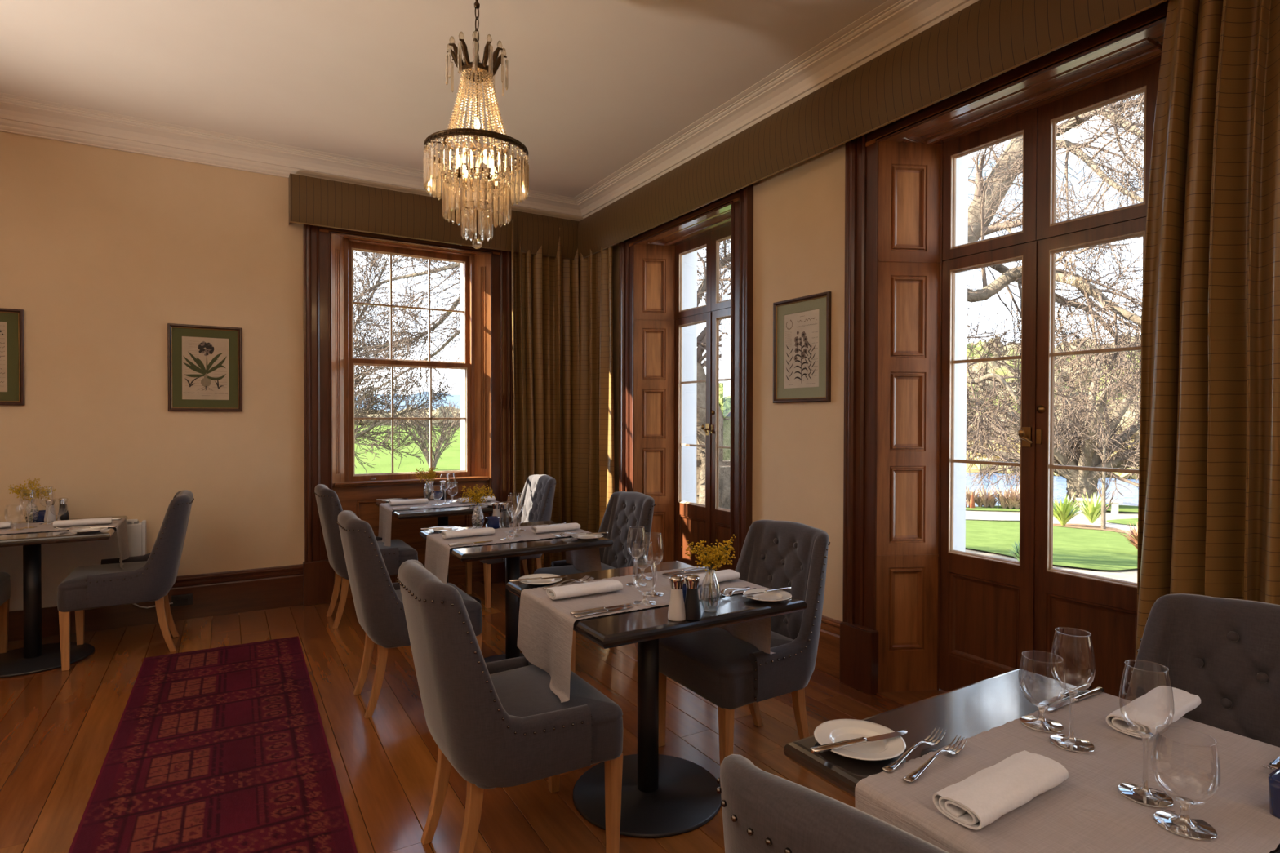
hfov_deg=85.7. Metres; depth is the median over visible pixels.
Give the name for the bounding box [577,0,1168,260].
valance
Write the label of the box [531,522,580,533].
napkin
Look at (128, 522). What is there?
grille
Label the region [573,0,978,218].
trim
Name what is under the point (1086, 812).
table runner
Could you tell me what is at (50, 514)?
salt mill
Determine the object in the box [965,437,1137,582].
ground
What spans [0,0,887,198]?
ceiling
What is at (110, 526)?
butter knife
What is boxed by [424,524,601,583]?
table runner
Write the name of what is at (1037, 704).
bowl
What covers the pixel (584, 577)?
fork
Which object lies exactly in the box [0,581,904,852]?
floor
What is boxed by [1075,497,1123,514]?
stone bench
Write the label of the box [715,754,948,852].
dining chair
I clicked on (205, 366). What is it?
framed print
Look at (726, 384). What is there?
leafy tree
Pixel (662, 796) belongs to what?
pedestal table
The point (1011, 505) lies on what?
grass tuft
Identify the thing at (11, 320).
framed print
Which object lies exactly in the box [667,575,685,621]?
salt mill
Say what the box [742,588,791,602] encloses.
plate
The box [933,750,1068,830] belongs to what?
napkin
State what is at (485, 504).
plate
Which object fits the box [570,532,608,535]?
butter knife
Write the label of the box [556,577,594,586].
fork
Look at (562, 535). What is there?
fork
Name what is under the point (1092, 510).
plant
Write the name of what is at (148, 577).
dining chair
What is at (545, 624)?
table runner
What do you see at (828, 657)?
baseboard
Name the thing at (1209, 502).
curtain
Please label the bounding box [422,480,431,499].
bud vase
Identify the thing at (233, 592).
baseboard
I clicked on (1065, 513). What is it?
plant
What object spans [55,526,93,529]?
fork
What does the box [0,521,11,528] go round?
napkin
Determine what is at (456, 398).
hills
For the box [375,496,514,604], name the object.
pedestal table
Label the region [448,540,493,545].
knife
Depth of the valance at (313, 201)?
5.32 m
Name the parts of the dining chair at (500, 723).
leg, leg, nailhead trim, backrest, seat, leg, leg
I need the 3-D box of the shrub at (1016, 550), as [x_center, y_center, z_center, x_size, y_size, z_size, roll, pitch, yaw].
[5.336,1.780,9.623,0.418,0.344,0.472,1,1,40]
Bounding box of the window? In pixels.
[302,223,513,605]
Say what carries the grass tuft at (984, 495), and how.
on the lawn strip
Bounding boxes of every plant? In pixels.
[1053,493,1085,525]
[1072,491,1118,523]
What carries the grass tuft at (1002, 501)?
on the lawn strip
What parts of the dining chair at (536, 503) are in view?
leg, leg, seat, leg, backrest, leg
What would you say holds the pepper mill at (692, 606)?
on the pedestal table at (662, 796)
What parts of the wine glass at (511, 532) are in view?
stem and foot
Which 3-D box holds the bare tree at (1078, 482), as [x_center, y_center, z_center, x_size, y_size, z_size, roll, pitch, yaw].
[15.105,-0.551,22.867,10.847,7.193,8.692,0,1,11]
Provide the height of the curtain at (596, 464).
3.020 m
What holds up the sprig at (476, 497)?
in the bud vase at (482, 525)
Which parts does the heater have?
power cord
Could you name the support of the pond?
on the ground at (1130, 575)
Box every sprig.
[8,478,55,519]
[411,466,440,496]
[459,484,495,526]
[681,534,736,606]
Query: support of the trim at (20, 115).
attached to the wall at (101, 249)
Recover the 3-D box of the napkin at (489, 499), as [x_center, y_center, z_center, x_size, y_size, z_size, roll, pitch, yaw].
[-1.218,0.544,5.152,0.262,0.034,0.084,0,1,-33]
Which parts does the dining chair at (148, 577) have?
leg, leg, seat, nailhead trim, backrest, leg, leg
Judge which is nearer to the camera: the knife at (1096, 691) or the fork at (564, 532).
the knife at (1096, 691)
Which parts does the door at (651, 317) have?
casing, reveal panel, reveal panel, reveal panel, reveal panel, reveal panel, frame, head casing, panel, handle, panel, casing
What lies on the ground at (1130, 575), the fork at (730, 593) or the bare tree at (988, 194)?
the bare tree at (988, 194)
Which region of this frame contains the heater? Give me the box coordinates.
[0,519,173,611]
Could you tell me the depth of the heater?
4.31 m
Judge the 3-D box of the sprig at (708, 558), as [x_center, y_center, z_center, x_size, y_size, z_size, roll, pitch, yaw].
[0.228,0.469,2.260,0.172,0.239,0.106,1,1,39]
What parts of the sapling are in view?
stem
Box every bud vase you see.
[23,497,39,522]
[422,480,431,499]
[471,502,484,528]
[699,567,721,612]
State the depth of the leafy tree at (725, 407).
47.19 m
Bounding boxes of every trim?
[0,92,582,221]
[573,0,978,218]
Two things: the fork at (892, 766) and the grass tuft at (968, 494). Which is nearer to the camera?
the fork at (892, 766)
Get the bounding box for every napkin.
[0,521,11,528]
[53,517,112,527]
[388,498,428,505]
[441,527,494,538]
[457,496,495,502]
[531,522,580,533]
[546,579,622,599]
[683,568,739,586]
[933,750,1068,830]
[1106,685,1200,737]
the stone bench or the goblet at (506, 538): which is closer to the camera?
the goblet at (506, 538)
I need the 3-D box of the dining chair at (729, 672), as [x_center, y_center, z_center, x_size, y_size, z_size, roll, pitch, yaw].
[0.439,0.882,2.862,0.622,0.931,0.560,0,1,-31]
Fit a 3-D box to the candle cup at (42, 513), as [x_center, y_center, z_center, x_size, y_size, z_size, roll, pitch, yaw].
[-3.632,0.543,4.181,0.070,0.062,0.070,0,1,-31]
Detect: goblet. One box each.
[4,504,24,531]
[498,512,515,540]
[511,505,525,531]
[631,543,652,580]
[633,563,657,606]
[1017,653,1066,733]
[1151,724,1221,840]
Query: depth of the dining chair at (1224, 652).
1.71 m
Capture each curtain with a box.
[511,218,579,577]
[577,246,614,533]
[1134,0,1279,660]
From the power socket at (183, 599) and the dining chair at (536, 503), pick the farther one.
the dining chair at (536, 503)
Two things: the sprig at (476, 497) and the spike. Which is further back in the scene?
the spike
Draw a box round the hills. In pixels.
[354,391,460,412]
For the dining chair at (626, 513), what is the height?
0.931 m
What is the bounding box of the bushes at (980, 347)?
[966,340,1141,415]
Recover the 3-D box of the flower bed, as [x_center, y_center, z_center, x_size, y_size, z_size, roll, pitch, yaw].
[13.053,2.493,11.981,2.279,0.344,12.939,0,1,-22]
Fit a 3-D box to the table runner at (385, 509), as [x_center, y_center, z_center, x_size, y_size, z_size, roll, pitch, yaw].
[-1.452,0.687,5.071,0.880,0.248,0.445,0,1,-31]
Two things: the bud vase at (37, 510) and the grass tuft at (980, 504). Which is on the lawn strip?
the grass tuft at (980, 504)
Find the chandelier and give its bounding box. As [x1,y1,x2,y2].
[423,0,528,248]
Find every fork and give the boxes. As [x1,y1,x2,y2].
[53,527,83,530]
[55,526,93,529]
[542,575,590,588]
[551,532,577,536]
[552,533,573,537]
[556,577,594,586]
[707,586,750,594]
[715,588,753,596]
[881,726,946,772]
[902,734,967,782]
[1262,755,1279,770]
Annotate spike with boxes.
[968,492,975,507]
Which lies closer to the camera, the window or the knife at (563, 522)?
the knife at (563, 522)
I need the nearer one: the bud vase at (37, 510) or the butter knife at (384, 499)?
the bud vase at (37, 510)
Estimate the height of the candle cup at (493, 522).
0.062 m
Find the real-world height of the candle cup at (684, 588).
0.062 m
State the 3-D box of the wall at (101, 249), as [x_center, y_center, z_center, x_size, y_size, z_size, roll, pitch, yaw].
[-3.260,-0.422,4.843,6.820,3.520,0.370,0,1,-31]
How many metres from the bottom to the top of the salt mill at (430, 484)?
0.136 m
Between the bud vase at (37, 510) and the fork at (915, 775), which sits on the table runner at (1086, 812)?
the fork at (915, 775)
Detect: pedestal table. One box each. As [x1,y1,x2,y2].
[0,515,128,677]
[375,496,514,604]
[419,520,613,665]
[506,560,807,837]
[783,668,1279,852]
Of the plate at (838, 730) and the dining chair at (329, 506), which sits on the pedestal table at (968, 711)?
the plate at (838, 730)
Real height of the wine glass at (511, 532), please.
0.217 m
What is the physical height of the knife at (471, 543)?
0.008 m
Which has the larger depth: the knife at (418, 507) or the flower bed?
the flower bed
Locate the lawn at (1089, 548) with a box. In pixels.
[965,520,1137,570]
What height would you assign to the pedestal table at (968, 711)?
0.750 m
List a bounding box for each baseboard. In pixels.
[8,564,303,641]
[814,615,841,678]
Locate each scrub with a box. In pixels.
[354,405,460,426]
[966,333,1141,440]
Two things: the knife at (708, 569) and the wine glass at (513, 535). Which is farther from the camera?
the wine glass at (513, 535)
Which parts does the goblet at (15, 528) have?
stem and foot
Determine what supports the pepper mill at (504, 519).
on the pedestal table at (512, 552)
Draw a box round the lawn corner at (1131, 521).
[1106,518,1137,525]
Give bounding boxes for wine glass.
[18,503,37,528]
[38,486,55,524]
[440,490,450,504]
[506,502,520,537]
[509,497,523,533]
[626,527,646,586]
[642,533,663,596]
[1048,632,1095,753]
[1116,660,1174,808]
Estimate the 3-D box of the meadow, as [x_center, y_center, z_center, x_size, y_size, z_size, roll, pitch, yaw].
[-109.755,-8.357,217.638,653.714,17.142,473.846,0,1,-31]
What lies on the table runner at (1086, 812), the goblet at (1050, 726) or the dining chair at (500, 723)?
the goblet at (1050, 726)
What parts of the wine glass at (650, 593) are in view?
stem and foot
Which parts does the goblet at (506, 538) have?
stem and foot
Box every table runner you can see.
[0,517,129,568]
[377,498,501,546]
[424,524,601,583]
[516,566,774,702]
[854,690,1279,852]
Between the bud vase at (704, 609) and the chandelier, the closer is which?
the bud vase at (704, 609)
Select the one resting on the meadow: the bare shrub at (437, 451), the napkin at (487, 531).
the bare shrub at (437, 451)
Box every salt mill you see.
[44,498,56,521]
[426,481,434,499]
[492,502,500,522]
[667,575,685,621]
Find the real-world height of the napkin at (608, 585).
0.034 m
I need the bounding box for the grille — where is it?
[127,520,138,524]
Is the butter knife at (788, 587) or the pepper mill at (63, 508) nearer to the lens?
the butter knife at (788, 587)
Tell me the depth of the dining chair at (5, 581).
3.99 m
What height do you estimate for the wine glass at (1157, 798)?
0.217 m
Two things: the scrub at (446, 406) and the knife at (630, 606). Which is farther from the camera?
the scrub at (446, 406)
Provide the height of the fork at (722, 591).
0.019 m
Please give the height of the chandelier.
1.217 m
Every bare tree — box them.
[353,250,460,450]
[353,250,460,473]
[696,92,1144,509]
[965,315,1141,507]
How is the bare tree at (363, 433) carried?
on the ground at (1130, 575)
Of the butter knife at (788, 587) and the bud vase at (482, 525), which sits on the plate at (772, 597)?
the butter knife at (788, 587)
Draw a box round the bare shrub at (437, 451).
[386,395,460,470]
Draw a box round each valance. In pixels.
[288,173,579,259]
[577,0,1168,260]
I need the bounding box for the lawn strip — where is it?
[965,502,1137,512]
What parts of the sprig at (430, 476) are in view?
stem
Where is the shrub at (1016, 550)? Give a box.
[1007,541,1019,561]
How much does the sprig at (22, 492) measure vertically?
0.245 m
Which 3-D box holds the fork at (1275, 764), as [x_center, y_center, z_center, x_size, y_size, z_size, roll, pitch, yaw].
[1.179,0.603,1.262,0.204,0.019,0.025,0,1,-36]
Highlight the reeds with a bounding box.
[965,432,1138,479]
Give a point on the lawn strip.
(1121, 508)
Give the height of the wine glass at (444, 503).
0.217 m
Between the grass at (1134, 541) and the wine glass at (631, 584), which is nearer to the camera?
the wine glass at (631, 584)
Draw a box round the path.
[965,511,1137,531]
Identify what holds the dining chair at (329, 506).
on the floor
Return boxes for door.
[618,183,753,571]
[840,0,1168,705]
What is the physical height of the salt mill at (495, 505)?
0.136 m
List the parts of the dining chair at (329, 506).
leg, leg, nailhead trim, backrest, seat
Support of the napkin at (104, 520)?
on the table runner at (122, 531)
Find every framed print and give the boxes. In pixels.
[0,307,25,405]
[167,323,242,411]
[773,291,831,403]
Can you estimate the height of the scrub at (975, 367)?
20.005 m
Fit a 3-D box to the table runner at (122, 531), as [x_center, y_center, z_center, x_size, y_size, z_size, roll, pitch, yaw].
[-3.460,0.696,3.937,0.879,0.247,0.454,0,1,-31]
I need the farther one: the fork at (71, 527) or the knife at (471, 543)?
the fork at (71, 527)
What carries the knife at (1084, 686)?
on the pedestal table at (968, 711)
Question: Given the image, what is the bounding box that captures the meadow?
[354,424,460,474]
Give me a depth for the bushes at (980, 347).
86.31 m
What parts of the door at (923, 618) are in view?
casing, reveal panel, reveal panel, reveal panel, reveal panel, reveal panel, panel, head casing, handle, frame, panel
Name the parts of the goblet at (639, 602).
stem and foot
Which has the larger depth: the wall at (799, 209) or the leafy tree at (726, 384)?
the leafy tree at (726, 384)
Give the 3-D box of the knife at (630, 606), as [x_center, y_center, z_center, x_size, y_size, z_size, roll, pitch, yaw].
[-0.113,0.597,2.229,0.224,0.008,0.018,0,1,-34]
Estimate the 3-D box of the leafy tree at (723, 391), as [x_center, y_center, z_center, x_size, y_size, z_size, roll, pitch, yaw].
[3.161,-0.981,51.640,7.407,4.348,7.314,1,1,40]
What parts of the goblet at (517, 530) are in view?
stem and foot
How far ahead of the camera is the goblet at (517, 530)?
3.85 m
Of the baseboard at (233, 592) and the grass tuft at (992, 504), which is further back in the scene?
the grass tuft at (992, 504)
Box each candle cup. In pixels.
[31,510,45,522]
[432,490,443,499]
[485,515,499,528]
[682,583,686,603]
[1268,767,1279,818]
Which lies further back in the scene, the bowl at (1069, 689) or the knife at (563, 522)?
the knife at (563, 522)
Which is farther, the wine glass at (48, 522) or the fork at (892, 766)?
the wine glass at (48, 522)
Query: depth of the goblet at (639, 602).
2.33 m
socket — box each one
[171,593,192,606]
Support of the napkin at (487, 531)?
on the table runner at (437, 548)
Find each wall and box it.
[0,131,490,576]
[612,142,968,622]
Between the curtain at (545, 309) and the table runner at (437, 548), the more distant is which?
the curtain at (545, 309)
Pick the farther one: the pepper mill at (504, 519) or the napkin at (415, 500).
the napkin at (415, 500)
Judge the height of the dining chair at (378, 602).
0.931 m
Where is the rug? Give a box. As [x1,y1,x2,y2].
[68,635,357,852]
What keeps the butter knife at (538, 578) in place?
on the plate at (548, 581)
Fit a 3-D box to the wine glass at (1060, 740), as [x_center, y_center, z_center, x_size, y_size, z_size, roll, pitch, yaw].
[0.835,0.504,1.333,0.078,0.217,0.078,0,1,-31]
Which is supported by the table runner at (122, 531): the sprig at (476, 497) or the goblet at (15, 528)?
the goblet at (15, 528)
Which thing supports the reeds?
on the ground at (1130, 575)
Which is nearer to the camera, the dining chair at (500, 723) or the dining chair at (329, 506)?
the dining chair at (500, 723)
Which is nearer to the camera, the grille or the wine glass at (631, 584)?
the wine glass at (631, 584)
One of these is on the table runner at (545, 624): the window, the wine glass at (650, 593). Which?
the wine glass at (650, 593)
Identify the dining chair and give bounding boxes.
[0,571,10,653]
[57,489,194,671]
[313,484,417,628]
[336,510,482,718]
[396,560,623,852]
[465,474,556,608]
[533,491,655,673]
[658,520,830,765]
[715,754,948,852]
[1124,593,1279,747]
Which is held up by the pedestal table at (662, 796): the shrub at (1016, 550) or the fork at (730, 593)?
the fork at (730, 593)
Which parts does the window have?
casing, sash, frame, sash, head casing, sill, apron panel, casing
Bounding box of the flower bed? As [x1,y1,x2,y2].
[1053,524,1131,533]
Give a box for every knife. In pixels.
[66,525,116,529]
[376,498,407,500]
[391,506,424,510]
[420,526,462,529]
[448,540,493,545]
[448,541,491,546]
[509,576,567,582]
[531,522,565,527]
[569,603,631,614]
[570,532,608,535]
[573,605,633,617]
[662,566,706,574]
[662,568,709,576]
[742,586,791,596]
[809,729,907,753]
[1037,683,1092,707]
[1047,687,1104,711]
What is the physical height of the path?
0.466 m
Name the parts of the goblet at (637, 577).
stem and foot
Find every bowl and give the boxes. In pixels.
[1017,653,1066,708]
[1049,632,1095,693]
[1119,660,1174,737]
[1151,724,1221,805]
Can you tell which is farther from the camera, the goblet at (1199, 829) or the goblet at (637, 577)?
the goblet at (637, 577)
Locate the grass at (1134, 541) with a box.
[1112,520,1137,549]
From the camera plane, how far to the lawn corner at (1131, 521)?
20.02 m
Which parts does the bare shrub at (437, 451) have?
stem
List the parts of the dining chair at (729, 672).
leg, seat, leg, leg, backrest, nailhead trim, leg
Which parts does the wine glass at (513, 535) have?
stem and foot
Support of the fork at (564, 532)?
on the table runner at (437, 548)
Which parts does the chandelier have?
crown arm, crown arm, crown arm, crown arm, rod, ceiling rod, bulb, crown arm, crown arm, crown arm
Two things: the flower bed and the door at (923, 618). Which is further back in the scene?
the flower bed
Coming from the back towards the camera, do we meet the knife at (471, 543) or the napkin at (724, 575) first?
the knife at (471, 543)
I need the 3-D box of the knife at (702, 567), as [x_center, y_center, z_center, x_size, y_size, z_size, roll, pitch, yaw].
[0.181,0.590,2.829,0.224,0.008,0.019,0,1,-33]
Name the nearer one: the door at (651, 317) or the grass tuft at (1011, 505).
the door at (651, 317)
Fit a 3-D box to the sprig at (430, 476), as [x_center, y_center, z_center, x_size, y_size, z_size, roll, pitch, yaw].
[-1.656,0.431,5.348,0.215,0.238,0.143,0,1,-24]
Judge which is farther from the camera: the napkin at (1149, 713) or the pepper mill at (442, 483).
the pepper mill at (442, 483)
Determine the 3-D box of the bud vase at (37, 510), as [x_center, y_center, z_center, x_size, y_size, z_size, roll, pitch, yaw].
[-3.647,0.502,4.137,0.069,0.145,0.069,0,1,-31]
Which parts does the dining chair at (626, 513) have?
leg, seat, backrest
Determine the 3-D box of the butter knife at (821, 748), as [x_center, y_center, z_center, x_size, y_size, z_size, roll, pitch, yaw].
[0.420,0.595,1.308,0.224,0.008,0.019,0,1,-21]
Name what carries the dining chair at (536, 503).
on the floor
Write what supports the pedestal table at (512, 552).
on the floor
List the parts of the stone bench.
leg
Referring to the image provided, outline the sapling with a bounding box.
[1088,422,1116,530]
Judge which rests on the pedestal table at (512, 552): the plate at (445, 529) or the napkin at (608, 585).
the plate at (445, 529)
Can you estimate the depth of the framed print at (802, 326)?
3.91 m
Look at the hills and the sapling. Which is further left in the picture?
the hills
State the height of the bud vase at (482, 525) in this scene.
0.145 m
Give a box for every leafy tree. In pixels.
[719,380,730,403]
[719,386,730,407]
[719,393,730,417]
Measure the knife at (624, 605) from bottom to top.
0.008 m
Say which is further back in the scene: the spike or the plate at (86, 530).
the spike
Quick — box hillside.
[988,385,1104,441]
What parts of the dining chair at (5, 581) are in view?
leg, seat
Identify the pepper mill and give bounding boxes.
[57,497,69,519]
[440,480,446,497]
[499,502,509,526]
[684,574,701,620]
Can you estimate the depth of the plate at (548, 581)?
2.66 m
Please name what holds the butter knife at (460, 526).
on the plate at (445, 529)
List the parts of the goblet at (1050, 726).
stem and foot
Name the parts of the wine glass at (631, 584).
stem and foot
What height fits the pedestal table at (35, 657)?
0.750 m
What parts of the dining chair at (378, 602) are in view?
leg, nailhead trim, backrest, leg, seat, leg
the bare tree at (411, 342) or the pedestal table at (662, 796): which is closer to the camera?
the pedestal table at (662, 796)
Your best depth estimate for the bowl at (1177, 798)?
1.07 m
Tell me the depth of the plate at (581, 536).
3.64 m
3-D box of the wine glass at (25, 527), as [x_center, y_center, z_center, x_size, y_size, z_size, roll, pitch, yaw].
[-3.468,0.466,3.912,0.078,0.217,0.078,0,1,-31]
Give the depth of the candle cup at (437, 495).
5.33 m
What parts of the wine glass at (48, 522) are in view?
stem and foot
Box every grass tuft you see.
[965,485,983,506]
[973,485,1003,507]
[973,493,987,506]
[986,486,1017,508]
[986,494,999,507]
[992,488,1018,508]
[1002,484,1019,509]
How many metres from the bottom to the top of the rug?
0.007 m
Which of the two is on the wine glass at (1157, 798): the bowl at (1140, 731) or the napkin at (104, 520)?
the bowl at (1140, 731)
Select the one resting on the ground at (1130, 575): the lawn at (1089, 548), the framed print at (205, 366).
the lawn at (1089, 548)
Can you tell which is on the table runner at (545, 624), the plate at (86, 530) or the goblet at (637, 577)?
the goblet at (637, 577)
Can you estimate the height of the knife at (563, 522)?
0.008 m
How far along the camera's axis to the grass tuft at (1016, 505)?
22.63 m
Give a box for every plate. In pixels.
[68,527,107,533]
[428,525,458,532]
[483,502,501,506]
[518,573,562,585]
[571,533,603,539]
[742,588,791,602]
[813,719,906,760]
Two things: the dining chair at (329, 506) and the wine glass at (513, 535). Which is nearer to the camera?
the wine glass at (513, 535)
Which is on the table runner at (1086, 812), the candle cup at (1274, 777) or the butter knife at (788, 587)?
the candle cup at (1274, 777)
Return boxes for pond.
[965,471,1138,506]
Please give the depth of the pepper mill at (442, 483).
5.42 m
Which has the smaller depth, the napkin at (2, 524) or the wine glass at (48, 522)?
the napkin at (2, 524)

